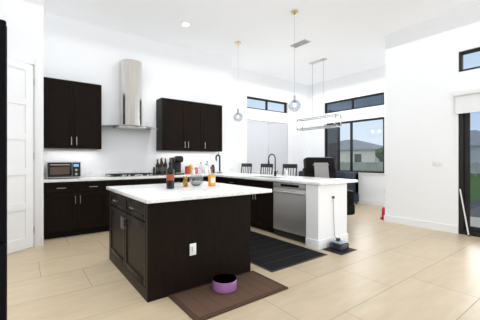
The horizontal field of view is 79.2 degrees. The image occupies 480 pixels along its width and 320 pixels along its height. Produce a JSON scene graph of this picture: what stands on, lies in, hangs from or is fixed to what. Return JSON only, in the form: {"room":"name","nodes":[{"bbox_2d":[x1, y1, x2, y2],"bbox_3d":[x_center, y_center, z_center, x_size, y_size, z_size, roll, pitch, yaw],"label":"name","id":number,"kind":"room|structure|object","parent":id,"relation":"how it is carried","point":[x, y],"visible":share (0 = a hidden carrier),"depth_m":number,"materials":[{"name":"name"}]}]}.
{"room":"kitchen","nodes":[
{"label":"kitchen","id":0,"kind":"room"},
{"bbox_2d":[0,0,43,236],"bbox_3d":[-4.105,-0.655,3.515,2.850,3.850,0.150,0,0,-37],"label":"wall","id":1,"kind":"structure","parent":0,"point":[24,19],"depth_m":4.20,"materials":[{"name":"white paint"}]},
{"bbox_2d":[7,58,34,253],"bbox_3d":[-3.150,-0.056,3.824,0.150,2.628,0.860,0,0,18],"label":"pantry door","id":2,"kind":"structure","parent":1,"relation":"in","point":[19,155],"depth_m":4.04,"materials":[{"name":"white wood"}]},
{"bbox_2d":[7,54,41,246],"bbox_3d":[-3.392,-0.102,4.039,1.030,2.745,0.168,0,0,-37],"label":"door frame","id":3,"kind":"structure","parent":1,"relation":"attached to","point":[36,64],"depth_m":4.25,"materials":[{"name":"white wood"}]},
{"bbox_2d":[33,68,33,243],"bbox_3d":[-3.340,-0.655,4.745,0.150,3.850,0.900,0,0,-37],"label":"door frame","id":4,"kind":"structure","parent":0,"point":[33,155],"depth_m":4.36,"materials":[{"name":"white paint"}]},
{"bbox_2d":[44,12,230,171],"bbox_3d":[-1.885,-0.655,6.305,4.050,3.850,0.150,0,0,-37],"label":"wall","id":5,"kind":"structure","parent":0,"point":[78,51],"depth_m":5.95,"materials":[{"name":"white paint"}]},
{"bbox_2d":[44,77,101,149],"bbox_3d":[-2.977,-0.788,5.161,0.890,1.177,0.364,0,0,-37],"label":"upper cabinet","id":6,"kind":"object","parent":5,"relation":"attached to","point":[72,114],"visible":0.92,"depth_m":5.03,"materials":[{"name":"black wood"}]},
{"bbox_2d":[102,59,156,129],"bbox_3d":[-2.159,-1.293,5.691,1.005,1.354,0.500,0,0,-37],"label":"range hood","id":7,"kind":"object","parent":5,"relation":"attached to","point":[130,94],"visible":1,"depth_m":5.68,"materials":[{"name":"silver metal"}]},
{"bbox_2d":[44,168,230,175],"bbox_3d":[-1.829,0.265,6.240,4.020,0.100,0.016,0,0,-37],"label":"backsplash","id":8,"kind":"structure","parent":5,"relation":"attached to","point":[226,169],"depth_m":5.89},
{"bbox_2d":[156,98,187,149],"bbox_3d":[-1.467,-0.749,6.315,0.612,1.097,0.330,0,0,-37],"label":"upper cabinet","id":9,"kind":"object","parent":5,"relation":"attached to","point":[182,125],"depth_m":6.16,"materials":[{"name":"black wood"}]},
{"bbox_2d":[188,102,207,151],"bbox_3d":[-1.103,-0.749,6.588,0.543,1.097,0.330,0,0,-37],"label":"upper cabinet","id":10,"kind":"object","parent":5,"relation":"attached to","point":[197,112],"depth_m":6.50,"materials":[{"name":"black wood"}]},
{"bbox_2d":[204,104,221,151],"bbox_3d":[-0.752,-0.749,6.852,0.581,1.097,0.330,0,0,-37],"label":"upper cabinet","id":11,"kind":"object","parent":5,"relation":"attached to","point":[214,112],"depth_m":6.78,"materials":[{"name":"black wood"}]},
{"bbox_2d":[7,203,479,319],"bbox_3d":[0.920,1.320,3.190,10.800,0.100,9.500,0,0,-37],"label":"floor","id":12,"kind":"structure","parent":0,"point":[388,271],"depth_m":3.01,"materials":[{"name":"beige tile"}]},
{"bbox_2d":[0,19,6,319],"bbox_3d":[-1.449,0.370,1.070,0.910,1.800,0.821,0,0,-40],"label":"fridge","id":13,"kind":"object","parent":12,"relation":"on","point":[3,169],"visible":1,"depth_m":1.08,"materials":[{"name":"black metal"}]},
{"bbox_2d":[44,180,111,239],"bbox_3d":[-2.862,0.812,5.088,0.986,0.916,0.620,0,0,-37],"label":"base cabinet","id":14,"kind":"object","parent":12,"relation":"on","point":[77,207],"depth_m":4.81,"materials":[{"name":"black wood"}]},
{"bbox_2d":[44,172,219,183],"bbox_3d":[-1.644,0.335,5.989,4.025,0.040,0.640,0,0,-37],"label":"countertop","id":15,"kind":"structure","parent":14,"relation":"on","point":[52,180],"depth_m":5.22,"materials":[{"name":"white stone"}]},
{"bbox_2d":[45,162,80,178],"bbox_3d":[-3.036,0.172,4.981,0.500,0.285,0.428,0,0,-37],"label":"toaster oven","id":16,"kind":"object","parent":15,"relation":"on","point":[62,169],"visible":1,"depth_m":4.83,"materials":[{"name":"silver metal"}]},
{"bbox_2d":[105,173,158,177],"bbox_3d":[-2.093,0.289,5.624,0.900,0.050,0.510,0,0,-37],"label":"cooktop","id":17,"kind":"object","parent":15,"relation":"in","point":[126,175],"visible":1,"depth_m":5.52,"materials":[{"name":"silver metal"}]},
{"bbox_2d":[153,158,166,174],"bbox_3d":[-1.694,0.133,6.111,0.338,0.362,0.231,0,0,-37],"label":"bottles","id":18,"kind":"object","parent":15,"relation":"on","point":[161,168],"visible":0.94,"depth_m":6.08,"materials":[{"name":"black glass"}]},
{"bbox_2d":[169,156,183,174],"bbox_3d":[-1.381,0.114,6.308,0.200,0.400,0.390,0,0,-37],"label":"coffee maker","id":19,"kind":"object","parent":15,"relation":"on","point":[176,161],"visible":0.77,"depth_m":6.23,"materials":[{"name":"black plastic"}]},
{"bbox_2d":[185,165,195,173],"bbox_3d":[-1.116,0.219,6.477,0.234,0.190,0.102,0,0,11],"label":"canister","id":20,"kind":"object","parent":15,"relation":"on","point":[189,169],"depth_m":6.45,"materials":[{"name":"red"}]},
{"bbox_2d":[199,162,201,173],"bbox_3d":[-0.908,0.184,6.744,0.070,0.260,0.068,0,0,-37],"label":"bottle","id":21,"kind":"object","parent":15,"relation":"on","point":[200,167],"depth_m":6.72,"materials":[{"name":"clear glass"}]},
{"bbox_2d":[205,164,208,173],"bbox_3d":[-0.780,0.204,6.740,0.080,0.220,0.078,0,0,-37],"label":"bottle","id":22,"kind":"object","parent":15,"relation":"on","point":[206,169],"depth_m":6.71,"materials":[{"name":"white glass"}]},
{"bbox_2d":[215,152,221,172],"bbox_3d":[-0.516,0.065,6.963,0.190,0.498,0.160,0,0,-37],"label":"tap","id":23,"kind":"object","parent":15,"relation":"on","point":[219,171],"visible":0.98,"depth_m":6.96,"materials":[{"name":"black metal"}]},
{"bbox_2d":[112,180,159,185],"bbox_3d":[-2.113,0.812,5.650,1.113,0.916,0.620,0,0,-37],"label":"base cabinet","id":24,"kind":"object","parent":12,"relation":"on","point":[114,182],"depth_m":5.37,"materials":[{"name":"black"}]},
{"bbox_2d":[106,189,253,302],"bbox_3d":[-0.781,0.825,3.480,1.214,0.890,1.455,0,0,-37],"label":"kitchen island","id":25,"kind":"object","parent":12,"relation":"on","point":[164,241],"depth_m":2.90,"materials":[{"name":"black wood"}]},
{"bbox_2d":[106,181,271,204],"bbox_3d":[-0.673,0.360,3.564,1.480,0.040,1.530,0,0,-37],"label":"island countertop","id":26,"kind":"structure","parent":25,"relation":"on","point":[152,194],"depth_m":3.13,"materials":[{"name":"white stone"}]},
{"bbox_2d":[166,162,173,188],"bbox_3d":[-0.824,0.183,3.432,0.092,0.312,0.093,0,0,-37],"label":"wine bottle","id":27,"kind":"object","parent":26,"relation":"on","point":[170,177],"visible":1,"depth_m":3.39,"materials":[{"name":"black glass"}]},
{"bbox_2d":[182,176,187,186],"bbox_3d":[-0.691,0.268,3.671,0.070,0.143,0.087,0,0,-37],"label":"figurine","id":28,"kind":"object","parent":26,"relation":"on","point":[185,181],"visible":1,"depth_m":3.65,"materials":[{"name":"brown metal"}]},
{"bbox_2d":[189,174,203,185],"bbox_3d":[-0.576,0.263,3.818,0.196,0.152,0.196,0,0,-37],"label":"glass bowl","id":29,"kind":"object","parent":26,"relation":"on","point":[197,182],"visible":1,"depth_m":3.77,"materials":[{"name":"glass"}]},
{"bbox_2d":[208,167,215,185],"bbox_3d":[-0.370,0.214,3.810,0.092,0.250,0.062,0,0,-37],"label":"bottle","id":30,"kind":"object","parent":26,"relation":"on","point":[212,179],"visible":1,"depth_m":3.79,"materials":[{"name":"orange"}]},
{"bbox_2d":[160,176,207,183],"bbox_3d":[-1.235,0.812,6.282,1.276,0.916,0.662,0,0,-37],"label":"base cabinet","id":31,"kind":"object","parent":12,"relation":"on","point":[177,179],"depth_m":5.94,"materials":[{"name":"black wood"}]},
{"bbox_2d":[216,176,227,183],"bbox_3d":[-0.201,0.812,6.404,0.676,0.916,0.507,0,0,-37],"label":"base cabinet","id":32,"kind":"object","parent":12,"relation":"on","point":[219,179],"depth_m":6.16,"materials":[{"name":"black wood"}]},
{"bbox_2d":[168,270,287,319],"bbox_3d":[-0.095,1.260,2.776,1.020,0.021,0.555,0,0,-37],"label":"rug","id":33,"kind":"object","parent":12,"relation":"on","point":[205,302],"visible":0.94,"depth_m":2.66,"materials":[{"name":"brown fabric"}]},
{"bbox_2d":[212,274,236,293],"bbox_3d":[-0.148,1.199,2.814,0.240,0.100,0.240,0,0,-37],"label":"pet bowl","id":34,"kind":"object","parent":33,"relation":"on","point":[224,283],"visible":0.98,"depth_m":2.74,"materials":[{"name":"purple plastic"}]},
{"bbox_2d":[241,163,251,172],"bbox_3d":[0.004,0.680,7.628,0.480,1.180,0.460,0,0,-37],"label":"stool","id":35,"kind":"object","parent":12,"relation":"on","point":[245,165],"visible":0.21,"depth_m":7.74,"materials":[{"name":"black wood"}]},
{"bbox_2d":[228,176,267,223],"bbox_3d":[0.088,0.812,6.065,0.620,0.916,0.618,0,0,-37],"label":"base cabinet","id":36,"kind":"object","parent":12,"relation":"on","point":[259,202],"depth_m":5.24,"materials":[{"name":"black"}]},
{"bbox_2d":[260,164,272,174],"bbox_3d":[0.484,0.680,6.988,0.480,1.180,0.460,0,0,-37],"label":"stool","id":37,"kind":"object","parent":12,"relation":"on","point":[265,165],"visible":0.27,"depth_m":7.11,"materials":[{"name":"black wood"}]},
{"bbox_2d":[268,180,303,241],"bbox_3d":[1.019,0.812,4.823,0.621,0.916,0.814,0,0,-37],"label":"dishwasher","id":38,"kind":"object","parent":12,"relation":"on","point":[298,208],"depth_m":4.67,"materials":[{"name":"silver metal"}]},
{"bbox_2d":[251,231,327,271],"bbox_3d":[0.018,1.265,4.576,1.020,0.010,2.500,0,0,-37],"label":"runner mat","id":39,"kind":"object","parent":12,"relation":"on","point":[270,254],"visible":0.4,"depth_m":3.91,"materials":[{"name":"black fabric"}]},
{"bbox_2d":[282,164,296,175],"bbox_3d":[0.946,0.680,6.372,0.480,1.180,0.460,0,0,-37],"label":"stool","id":40,"kind":"object","parent":12,"relation":"on","point":[288,166],"visible":0.25,"depth_m":6.47,"materials":[{"name":"black wood"}]},
{"bbox_2d":[304,184,347,249],"bbox_3d":[1.327,0.812,4.398,0.699,0.916,0.235,0,0,-37],"label":"half wall","id":41,"kind":"structure","parent":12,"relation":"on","point":[320,221],"depth_m":4.25,"materials":[{"name":"white paint"}]},
{"bbox_2d":[220,172,357,183],"bbox_3d":[0.640,0.335,5.497,0.960,0.040,2.888,0,0,-37],"label":"countertop","id":42,"kind":"structure","parent":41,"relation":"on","point":[235,176],"depth_m":4.94,"materials":[{"name":"white stone"}]},
{"bbox_2d":[268,154,277,175],"bbox_3d":[0.631,0.096,5.576,0.219,0.436,0.096,0,0,-37],"label":"faucet","id":43,"kind":"object","parent":42,"relation":"on","point":[275,173],"visible":1,"depth_m":5.61,"materials":[{"name":"black metal"}]},
{"bbox_2d":[302,157,354,214],"bbox_3d":[1.776,0.605,5.985,0.800,1.330,0.941,0,0,-9],"label":"armchair","id":44,"kind":"object","parent":12,"relation":"on","point":[322,167],"visible":0.31,"depth_m":6.18,"materials":[{"name":"black"}]},
{"bbox_2d":[299,171,358,203],"bbox_3d":[2.644,0.805,8.808,0.700,0.930,1.680,0,0,-37],"label":"sofa","id":45,"kind":"object","parent":12,"relation":"on","point":[354,187],"visible":0.21,"depth_m":8.23,"materials":[{"name":"black"}]},
{"bbox_2d":[322,247,355,254],"bbox_3d":[1.409,1.267,4.104,0.380,0.007,0.315,0,0,-37],"label":"mat","id":46,"kind":"object","parent":12,"relation":"on","point":[329,249],"visible":0.65,"depth_m":4.03,"materials":[{"name":"black rubber"}]},
{"bbox_2d":[330,199,348,251],"bbox_3d":[1.395,0.921,4.138,0.238,0.683,0.268,0,0,-37],"label":"fountain","id":47,"kind":"object","parent":46,"relation":"on","point":[337,244],"visible":0.98,"depth_m":4.05,"materials":[{"name":"grey plastic"}]},
{"bbox_2d":[380,194,384,219],"bbox_3d":[3.090,0.929,6.213,0.150,0.682,0.107,0,0,-37],"label":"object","id":48,"kind":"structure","parent":12,"relation":"on","point":[383,212],"depth_m":6.20,"materials":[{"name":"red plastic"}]},
{"bbox_2d":[459,188,469,235],"bbox_3d":[3.784,0.869,4.894,0.036,0.800,0.167,0,0,-25],"label":"bar","id":49,"kind":"object","parent":12,"relation":"on","point":[464,212],"visible":1,"depth_m":4.89,"materials":[{"name":"white plastic"}]},
{"bbox_2d":[44,0,479,84],"bbox_3d":[0.920,-2.630,3.190,10.800,0.100,9.500,0,0,-37],"label":"ceiling","id":50,"kind":"structure","parent":0,"point":[345,37],"depth_m":5.56,"materials":[{"name":"white paint"}]},
{"bbox_2d":[181,22,189,25],"bbox_3d":[-1.028,-2.576,5.504,0.170,0.007,0.170,0,0,-37],"label":"recessed light","id":51,"kind":"object","parent":50,"relation":"in","point":[185,23],"visible":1,"depth_m":5.51,"materials":[{"name":"white"}]},
{"bbox_2d":[233,41,242,120],"bbox_3d":[-0.042,-1.709,6.356,0.220,1.741,0.220,0,0,-37],"label":"pendant light","id":52,"kind":"object","parent":50,"relation":"hanging from","point":[238,113],"visible":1,"depth_m":6.34,"materials":[{"name":"gold metal"}]},
{"bbox_2d":[288,10,300,110],"bbox_3d":[0.948,-1.709,5.036,0.220,1.741,0.220,0,0,-37],"label":"pendant light","id":53,"kind":"object","parent":50,"relation":"hanging from","point":[294,12],"visible":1,"depth_m":5.03,"materials":[{"name":"gold metal"}]},
{"bbox_2d":[290,39,310,47],"bbox_3d":[1.332,-2.572,6.424,0.200,0.016,0.440,0,0,-37],"label":"ceiling vent","id":54,"kind":"object","parent":50,"relation":"in","point":[301,43],"visible":1,"depth_m":6.39,"materials":[{"name":"grey metal"}]},
{"bbox_2d":[297,58,341,130],"bbox_3d":[2.030,-1.699,7.560,0.242,1.760,1.242,0,0,-37],"label":"linear chandelier","id":55,"kind":"object","parent":50,"relation":"hanging from","point":[312,117],"visible":1,"depth_m":7.56,"materials":[{"name":"grey metal"}]},
{"bbox_2d":[231,67,307,175],"bbox_3d":[0.935,-0.655,9.045,3.750,3.850,0.150,0,0,-37],"label":"wall","id":56,"kind":"structure","parent":0,"point":[244,84],"depth_m":8.88,"materials":[{"name":"white paint"}]},
{"bbox_2d":[247,96,286,172],"bbox_3d":[0.846,-0.733,8.956,1.760,2.255,0.175,0,0,-37],"label":"window","id":57,"kind":"structure","parent":56,"relation":"in","point":[271,101],"depth_m":8.97,"materials":[{"name":"brown metal"}]},
{"bbox_2d":[247,120,287,171],"bbox_3d":[0.863,-0.405,8.932,1.680,1.530,0.040,0,0,-37],"label":"roller","id":58,"kind":"object","parent":57,"relation":"attached to","point":[265,140],"visible":0.81,"depth_m":8.88,"materials":[{"name":"grey fabric"}]},
{"bbox_2d":[308,65,384,201],"bbox_3d":[3.545,-0.655,8.565,0.150,3.850,3.750,0,0,-37],"label":"wall","id":59,"kind":"structure","parent":0,"point":[360,84],"depth_m":8.68,"materials":[{"name":"white paint"}]},
{"bbox_2d":[325,92,384,174],"bbox_3d":[3.381,-0.733,8.729,0.145,2.255,2.030,0,0,-37],"label":"window","id":60,"kind":"structure","parent":59,"relation":"in","point":[332,143],"depth_m":8.79,"materials":[{"name":"brown metal"}]},
{"bbox_2d":[355,199,383,205],"bbox_3d":[3.434,1.205,8.575,0.016,0.130,3.568,0,0,-37],"label":"baseboard","id":61,"kind":"structure","parent":59,"relation":"attached to","point":[372,202],"depth_m":8.19,"materials":[{"name":"white wood"}]},
{"bbox_2d":[385,3,479,233],"bbox_3d":[4.740,-0.655,3.805,0.150,3.850,5.600,0,0,-37],"label":"wall","id":62,"kind":"structure","parent":0,"point":[425,78],"depth_m":5.38,"materials":[{"name":"white paint"}]},
{"bbox_2d":[385,215,457,233],"bbox_3d":[3.372,1.205,5.491,0.016,0.130,1.260,0,0,-37],"label":"baseboard","id":63,"kind":"structure","parent":62,"relation":"attached to","point":[427,225],"depth_m":5.42,"materials":[{"name":"white wood"}]},
{"bbox_2d":[433,159,441,165],"bbox_3d":[3.566,0.050,5.237,0.010,0.120,0.150,0,0,-37],"label":"switch plate","id":64,"kind":"object","parent":62,"relation":"attached to","point":[437,162],"visible":1,"depth_m":5.24,"materials":[{"name":"white plastic"}]},
{"bbox_2d":[453,87,479,113],"bbox_3d":[4.514,-0.608,3.917,0.072,1.155,2.730,0,0,-37],"label":"blinds","id":65,"kind":"object","parent":62,"relation":"attached to","point":[467,100],"visible":0.98,"depth_m":4.85,"materials":[{"name":"white fabric"}]},
{"bbox_2d":[459,47,479,236],"bbox_3d":[4.612,-0.295,3.984,0.130,3.130,2.640,0,0,-37],"label":"door","id":66,"kind":"structure","parent":62,"relation":"in","point":[464,152],"depth_m":4.94,"materials":[{"name":"brown metal"}]},
{"label":"outside","id":67,"kind":"structure","parent":0,"visible":0},
{"bbox_2d":[340,169,479,217],"bbox_3d":[23.000,0.800,36.000,160.000,1.260,150.000,0,0,-37],"label":"lawn","id":68,"kind":"structure","parent":67,"point":[472,198],"depth_m":11.60,"materials":[{"name":"green plant"}]},
{"bbox_2d":[340,139,382,162],"bbox_3d":[21.800,-1.330,57.600,14.000,5.400,16.000,0,0,-43],"label":"house","id":69,"kind":"structure","parent":68,"relation":"on","point":[363,151],"depth_m":50.30,"materials":[{"name":"white paint"}]},
{"bbox_2d":[375,147,382,161],"bbox_3d":[20.304,-0.295,39.602,3.145,3.330,3.243,0,0,-37],"label":"tree","id":70,"kind":"object","parent":68,"relation":"on","point":[378,152],"depth_m":39.22,"materials":[{"name":"green plant"}]},
{"bbox_2d":[340,161,479,176],"bbox_3d":[18.020,0.770,26.015,0.130,1.200,100.120,0,0,-37],"label":"fence","id":71,"kind":"object","parent":68,"relation":"on","point":[362,167],"depth_m":31.43,"materials":[{"name":"grey"}]},
{"bbox_2d":[470,130,479,162],"bbox_3d":[31.600,-1.380,41.200,13.000,5.500,16.000,0,0,-33],"label":"house","id":72,"kind":"structure","parent":68,"relation":"on","point":[476,153],"depth_m":35.36,"materials":[{"name":"grey paint"}]}
]}

